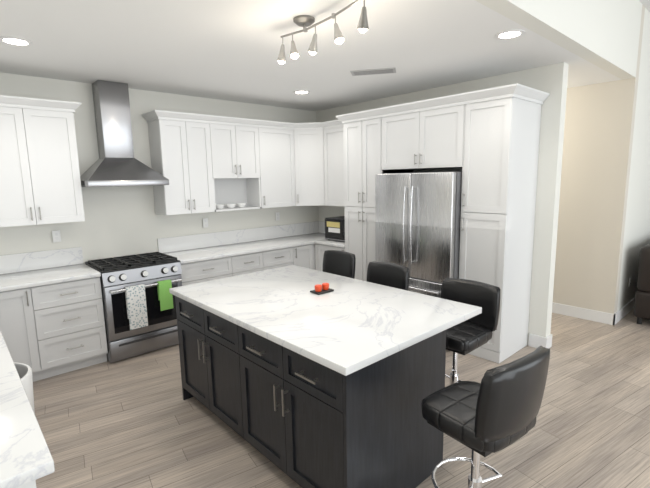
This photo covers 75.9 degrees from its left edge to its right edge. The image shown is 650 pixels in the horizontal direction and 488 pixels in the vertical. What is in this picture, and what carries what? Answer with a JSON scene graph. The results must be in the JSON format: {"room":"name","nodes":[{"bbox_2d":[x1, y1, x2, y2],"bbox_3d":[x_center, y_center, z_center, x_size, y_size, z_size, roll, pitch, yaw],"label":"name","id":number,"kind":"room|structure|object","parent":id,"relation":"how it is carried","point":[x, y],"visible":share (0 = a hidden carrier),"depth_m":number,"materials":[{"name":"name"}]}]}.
{"room":"kitchen","nodes":[
{"label":"kitchen","id":0,"kind":"room"},
{"bbox_2d":[0,72,318,263],"bbox_3d":[-1.443,-0.483,5.322,6.330,2.830,0.120,-9,12,-42],"label":"wall","id":1,"kind":"structure","parent":0,"point":[119,221],"depth_m":4.57,"materials":[{"name":"white paint"}]},
{"bbox_2d":[0,95,84,226],"bbox_3d":[-2.748,-0.730,3.781,0.844,1.100,0.327,-9,12,-42],"label":"upper cabinet","id":2,"kind":"object","parent":1,"relation":"attached to","point":[40,182],"depth_m":3.73,"materials":[{"name":"white wood"}]},
{"bbox_2d":[52,230,60,241],"bbox_3d":[-2.664,-0.076,4.138,0.070,0.115,0.008,-9,12,-42],"label":"wall outlet","id":3,"kind":"object","parent":1,"relation":"attached to","point":[56,235],"depth_m":4.14,"materials":[{"name":"white plastic"}]},
{"bbox_2d":[80,80,168,186],"bbox_3d":[-2.088,-1.106,4.219,0.760,1.031,0.497,-9,12,-42],"label":"range hood","id":4,"kind":"object","parent":1,"relation":"attached to","point":[116,163],"visible":0.92,"depth_m":4.19,"materials":[{"name":"silver metal"}]},
{"bbox_2d":[0,221,319,272],"bbox_3d":[-1.864,0.012,4.906,4.794,0.173,0.019,-9,12,-42],"label":"backsplash","id":5,"kind":"structure","parent":1,"relation":"attached to","point":[48,259],"depth_m":4.99,"materials":[{"name":"white stone"}]},
{"bbox_2d":[144,111,219,214],"bbox_3d":[-1.614,-0.909,4.797,0.642,1.100,0.327,-9,12,-42],"label":"upper cabinet","id":6,"kind":"object","parent":1,"relation":"attached to","point":[203,163],"depth_m":4.65,"materials":[{"name":"white wood"}]},
{"bbox_2d":[216,204,227,208],"bbox_3d":[-1.300,-0.460,5.143,0.122,0.050,0.122,6,11,38],"label":"bowl","id":7,"kind":"object","parent":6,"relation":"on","point":[219,206],"depth_m":5.11,"materials":[{"name":"white ceramic"}]},
{"bbox_2d":[228,203,238,207],"bbox_3d":[-1.181,-0.479,5.249,0.122,0.050,0.122,6,11,38],"label":"bowl","id":8,"kind":"object","parent":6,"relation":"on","point":[229,205],"depth_m":5.21,"materials":[{"name":"white ceramic"}]},
{"bbox_2d":[203,218,207,227],"bbox_3d":[-1.488,-0.262,5.192,0.070,0.115,0.008,-9,12,-42],"label":"wall outlet","id":9,"kind":"object","parent":1,"relation":"attached to","point":[205,220],"depth_m":5.19,"materials":[{"name":"white plastic"}]},
{"bbox_2d":[216,116,255,178],"bbox_3d":[-1.182,-1.171,5.157,0.660,0.710,0.327,-9,12,-42],"label":"upper cabinet","id":10,"kind":"object","parent":1,"relation":"attached to","point":[235,137],"depth_m":5.03,"materials":[{"name":"white wood"}]},
{"bbox_2d":[240,119,295,209],"bbox_3d":[-0.713,-1.047,5.575,0.682,1.100,0.372,-9,12,-42],"label":"upper cabinet","id":11,"kind":"object","parent":1,"relation":"attached to","point":[272,185],"depth_m":5.44,"materials":[{"name":"white wood"}]},
{"bbox_2d":[275,212,279,220],"bbox_3d":[-0.675,-0.391,5.922,0.070,0.115,0.008,-9,12,-42],"label":"wall outlet","id":12,"kind":"object","parent":1,"relation":"attached to","point":[277,217],"depth_m":5.91,"materials":[{"name":"white plastic"}]},
{"bbox_2d":[292,121,335,205],"bbox_3d":[-0.170,-1.102,5.862,0.759,1.100,0.669,-9,12,-42],"label":"upper cabinet","id":13,"kind":"object","parent":1,"relation":"attached to","point":[307,138],"depth_m":5.65,"materials":[{"name":"white wood"}]},
{"bbox_2d":[0,0,621,111],"bbox_3d":[-0.237,-1.646,3.771,6.090,0.100,3.540,-9,12,-42],"label":"ceiling","id":14,"kind":"structure","parent":0,"point":[228,50],"depth_m":3.21,"materials":[{"name":"white paint"}]},
{"bbox_2d":[0,36,32,45],"bbox_3d":[-2.177,-1.424,2.935,0.199,0.007,0.199,6,11,38],"label":"recessed light","id":15,"kind":"object","parent":14,"relation":"in","point":[15,41],"depth_m":2.93,"materials":[{"name":"white"}]},
{"bbox_2d":[293,90,309,93],"bbox_3d":[-0.268,-1.753,4.820,0.199,0.007,0.199,6,11,38],"label":"recessed light","id":16,"kind":"object","parent":14,"relation":"in","point":[298,91],"depth_m":4.81,"materials":[{"name":"white plastic"}]},
{"bbox_2d":[277,0,368,63],"bbox_3d":[-0.015,-1.285,2.508,0.155,0.231,0.849,-9,12,-42],"label":"track light","id":17,"kind":"object","parent":14,"relation":"attached to","point":[304,21],"visible":0.98,"depth_m":2.58,"materials":[{"name":"silver metal"}]},
{"bbox_2d":[350,68,395,75],"bbox_3d":[0.459,-1.632,3.955,0.420,0.008,0.170,1,9,12],"label":"ceiling vent","id":18,"kind":"object","parent":14,"relation":"in","point":[373,71],"visible":1,"depth_m":3.94,"materials":[{"name":"grey metal"}]},
{"bbox_2d":[495,29,524,39],"bbox_3d":[1.322,-1.497,2.985,0.199,0.007,0.199,6,11,38],"label":"recessed light","id":19,"kind":"object","parent":14,"relation":"in","point":[503,35],"depth_m":2.98,"materials":[{"name":"white"}]},
{"bbox_2d":[33,308,649,487],"bbox_3d":[2.708,1.143,3.777,10.200,0.060,8.340,-9,12,-42],"label":"floor","id":20,"kind":"structure","parent":0,"point":[137,421],"depth_m":2.93,"materials":[{"name":"brown wood"}]},
{"bbox_2d":[0,285,43,381],"bbox_3d":[-2.871,0.797,3.639,0.519,0.870,0.679,-9,12,-42],"label":"base cabinet","id":21,"kind":"object","parent":20,"relation":"on","point":[20,324],"depth_m":3.55,"materials":[{"name":"white wood"}]},
{"bbox_2d":[14,363,34,413],"bbox_3d":[-1.720,1.060,2.170,0.400,0.758,0.428,-9,12,-42],"label":"trash can","id":22,"kind":"object","parent":20,"relation":"on","point":[24,371],"visible":0.12,"depth_m":2.20,"materials":[{"name":"white plastic"}]},
{"bbox_2d":[8,477,40,487],"bbox_3d":[-1.260,1.134,1.287,0.627,0.870,0.543,-9,12,-42],"label":"base cabinet","id":23,"kind":"object","parent":20,"relation":"on","point":[31,483],"depth_m":1.22,"materials":[{"name":"white wood"}]},
{"bbox_2d":[0,329,54,487],"bbox_3d":[-2.014,0.566,2.066,0.677,0.040,2.822,-9,12,-42],"label":"countertop","id":24,"kind":"structure","parent":23,"relation":"on","point":[25,453],"depth_m":1.39,"materials":[{"name":"white stone"}]},
{"bbox_2d":[36,273,107,378],"bbox_3d":[-2.526,0.735,3.997,0.608,0.870,0.607,-9,12,-42],"label":"base cabinet","id":25,"kind":"object","parent":20,"relation":"on","point":[52,321],"depth_m":3.80,"materials":[{"name":"white wood"}]},
{"bbox_2d":[0,265,99,288],"bbox_3d":[-2.865,0.341,3.614,1.524,0.040,0.633,-9,12,-42],"label":"countertop","id":26,"kind":"structure","parent":25,"relation":"on","point":[33,277],"depth_m":3.78,"materials":[{"name":"white stone"}]},
{"bbox_2d":[85,252,181,362],"bbox_3d":[-1.963,0.628,4.386,0.754,0.943,0.718,-9,12,-42],"label":"gas range","id":27,"kind":"object","parent":20,"relation":"on","point":[139,307],"visible":0.9,"depth_m":4.14,"materials":[{"name":"silver metal"}]},
{"bbox_2d":[181,257,239,285],"bbox_3d":[-1.484,0.570,4.931,0.679,0.870,0.607,-9,12,-42],"label":"base cabinet","id":28,"kind":"object","parent":20,"relation":"on","point":[223,267],"depth_m":4.67,"materials":[{"name":"white wood"}]},
{"bbox_2d":[164,233,324,264],"bbox_3d":[-0.809,0.015,5.457,2.504,0.040,0.633,-9,12,-42],"label":"countertop","id":29,"kind":"structure","parent":28,"relation":"on","point":[186,256],"depth_m":5.14,"materials":[{"name":"white stone"}]},
{"bbox_2d":[240,253,267,274],"bbox_3d":[-1.120,0.512,5.258,0.554,0.870,0.607,-9,12,-42],"label":"base cabinet","id":30,"kind":"object","parent":20,"relation":"on","point":[251,262],"depth_m":5.04,"materials":[{"name":"white wood"}]},
{"bbox_2d":[268,245,299,269],"bbox_3d":[-0.787,0.460,5.556,0.594,0.870,0.607,-9,12,-42],"label":"base cabinet","id":31,"kind":"object","parent":20,"relation":"on","point":[277,258],"depth_m":5.34,"materials":[{"name":"white wood"}]},
{"bbox_2d":[300,245,307,267],"bbox_3d":[-0.513,0.416,5.802,0.395,0.870,0.607,-9,12,-42],"label":"base cabinet","id":32,"kind":"object","parent":20,"relation":"on","point":[303,248],"depth_m":5.58,"materials":[{"name":"white wood"}]},
{"bbox_2d":[170,293,445,487],"bbox_3d":[-0.236,0.865,2.865,0.858,0.879,1.860,-9,12,-42],"label":"kitchen island","id":33,"kind":"object","parent":20,"relation":"on","point":[285,370],"depth_m":2.25,"materials":[{"name":"black wood"}]},
{"bbox_2d":[169,265,481,376],"bbox_3d":[-0.108,0.388,2.916,1.210,0.040,1.920,-9,12,-42],"label":"island countertop","id":34,"kind":"structure","parent":33,"relation":"on","point":[352,327],"depth_m":2.56,"materials":[{"name":"white stone"}]},
{"bbox_2d":[310,283,333,294],"bbox_3d":[-0.022,0.318,3.026,0.150,0.057,0.100,-9,12,-42],"label":"tray","id":35,"kind":"object","parent":34,"relation":"on","point":[323,288],"visible":1,"depth_m":3.00,"materials":[{"name":"black metal"}]},
{"bbox_2d":[316,245,344,271],"bbox_3d":[0.288,0.412,5.734,0.607,0.870,0.608,-9,12,-42],"label":"base cabinet","id":36,"kind":"object","parent":20,"relation":"on","point":[320,249],"depth_m":5.62,"materials":[{"name":"white wood"}]},
{"bbox_2d":[316,237,344,248],"bbox_3d":[0.286,-0.034,5.638,0.632,0.040,0.560,-9,12,-42],"label":"countertop","id":37,"kind":"structure","parent":36,"relation":"on","point":[339,244],"depth_m":5.45,"materials":[{"name":"white stone"}]},
{"bbox_2d":[325,216,344,241],"bbox_3d":[0.308,-0.203,5.598,0.420,0.303,0.490,-9,12,-42],"label":"microwave","id":38,"kind":"object","parent":37,"relation":"on","point":[334,228],"visible":0.44,"depth_m":5.49,"materials":[{"name":"grey metal"}]},
{"bbox_2d":[323,250,355,277],"bbox_3d":[0.039,0.577,4.373,0.456,0.970,0.456,-9,12,-42],"label":"bar stool","id":39,"kind":"object","parent":20,"relation":"on","point":[340,263],"visible":0.25,"depth_m":4.40,"materials":[{"name":"black leather"}]},
{"bbox_2d":[340,107,415,280],"bbox_3d":[0.675,-0.319,5.158,0.626,2.472,0.596,-9,12,-42],"label":"tall cabinet","id":40,"kind":"object","parent":20,"relation":"on","point":[363,130],"depth_m":4.90,"materials":[{"name":"white wood"}]},
{"bbox_2d":[367,261,408,290],"bbox_3d":[0.453,0.673,3.702,0.456,0.970,0.456,-9,12,-42],"label":"bar stool","id":41,"kind":"object","parent":20,"relation":"on","point":[390,274],"visible":0.15,"depth_m":3.73,"materials":[{"name":"black leather"}]},
{"bbox_2d":[375,172,461,297],"bbox_3d":[1.116,0.117,4.548,0.770,1.763,0.950,-9,12,-42],"label":"refrigerator","id":42,"kind":"object","parent":20,"relation":"on","point":[417,223],"visible":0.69,"depth_m":4.19,"materials":[{"name":"grey metal"}]},
{"bbox_2d":[440,278,500,384],"bbox_3d":[0.951,0.771,3.013,0.456,0.970,0.456,-9,12,-42],"label":"bar stool","id":43,"kind":"object","parent":20,"relation":"on","point":[468,335],"visible":0.56,"depth_m":2.95,"materials":[{"name":"black leather"}]},
{"bbox_2d":[421,346,549,487],"bbox_3d":[0.721,0.933,1.940,0.456,0.990,0.456,-7,11,-34],"label":"bar stool","id":44,"kind":"object","parent":20,"relation":"on","point":[496,409],"visible":1,"depth_m":1.73,"materials":[{"name":"black leather"}]},
{"bbox_2d":[459,83,543,362],"bbox_3d":[1.683,-0.167,4.060,0.626,2.472,0.441,-9,12,-42],"label":"tall cabinet","id":45,"kind":"object","parent":20,"relation":"on","point":[485,142],"depth_m":3.83,"materials":[{"name":"white wood"}]},
{"bbox_2d":[633,244,649,323],"bbox_3d":[4.654,0.396,5.147,2.130,0.918,0.920,-9,12,-42],"label":"sofa","id":46,"kind":"object","parent":20,"relation":"on","point":[642,304],"visible":1,"depth_m":4.73,"materials":[{"name":"black leather"}]},
{"bbox_2d":[316,62,568,344],"bbox_3d":[1.081,-0.468,5.247,0.120,2.730,3.390,-9,12,-42],"label":"wall","id":47,"kind":"structure","parent":0,"point":[552,80],"depth_m":4.06,"materials":[{"name":"white paint"}]},
{"bbox_2d":[320,221,324,232],"bbox_3d":[0.304,-0.207,6.050,0.019,0.173,1.174,-9,12,-42],"label":"backsplash","id":48,"kind":"structure","parent":47,"relation":"attached to","point":[322,224],"depth_m":6.41,"materials":[{"name":"white stone"}]},
{"bbox_2d":[324,123,343,205],"bbox_3d":[0.301,-1.026,5.574,0.462,1.020,0.646,-9,12,-42],"label":"upper cabinet","id":49,"kind":"object","parent":47,"relation":"attached to","point":[333,136],"depth_m":5.51,"materials":[{"name":"white wood"}]},
{"bbox_2d":[384,93,463,170],"bbox_3d":[1.188,-1.136,4.441,0.626,0.655,0.980,-9,12,-42],"label":"upper cabinet","id":50,"kind":"object","parent":47,"relation":"attached to","point":[428,134],"depth_m":4.19,"materials":[{"name":"white wood"}]},
{"bbox_2d":[529,334,551,347],"bbox_3d":[1.155,0.810,5.481,0.030,0.130,3.403,-9,12,-42],"label":"baseboard","id":51,"kind":"structure","parent":47,"relation":"attached to","point":[536,341],"depth_m":4.20,"materials":[{"name":"white"}]},
{"bbox_2d":[475,0,649,310],"bbox_3d":[2.423,-0.641,3.855,9.900,3.450,0.120,-9,12,-42],"label":"wall","id":52,"kind":"structure","parent":0,"point":[603,34],"depth_m":4.01,"materials":[{"name":"white paint"}]},
{"bbox_2d":[611,297,634,324],"bbox_3d":[4.745,0.650,6.075,3.825,0.130,0.015,-9,12,-42],"label":"baseboard","id":53,"kind":"structure","parent":52,"relation":"attached to","point":[616,317],"depth_m":5.04,"materials":[{"name":"white"}]},
{"bbox_2d":[553,4,644,313],"bbox_3d":[2.119,-0.961,5.948,0.120,3.450,3.660,-9,12,-42],"label":"wall","id":54,"kind":"structure","parent":0,"point":[598,141],"depth_m":4.82,"materials":[{"name":"beige paint"}]},
{"bbox_2d":[552,302,611,324],"bbox_3d":[2.096,0.686,6.163,0.015,0.130,3.643,-9,12,-42],"label":"baseboard","id":55,"kind":"structure","parent":54,"relation":"attached to","point":[593,315],"depth_m":5.04,"materials":[{"name":"white wood"}]},
{"bbox_2d":[639,0,649,11],"bbox_3d":[3.924,-2.163,1.911,9.900,0.100,4.440,-9,12,-42],"label":"ceiling","id":56,"kind":"structure","parent":0,"point":[646,4],"depth_m":4.28,"materials":[{"name":"white paint"}]}
]}

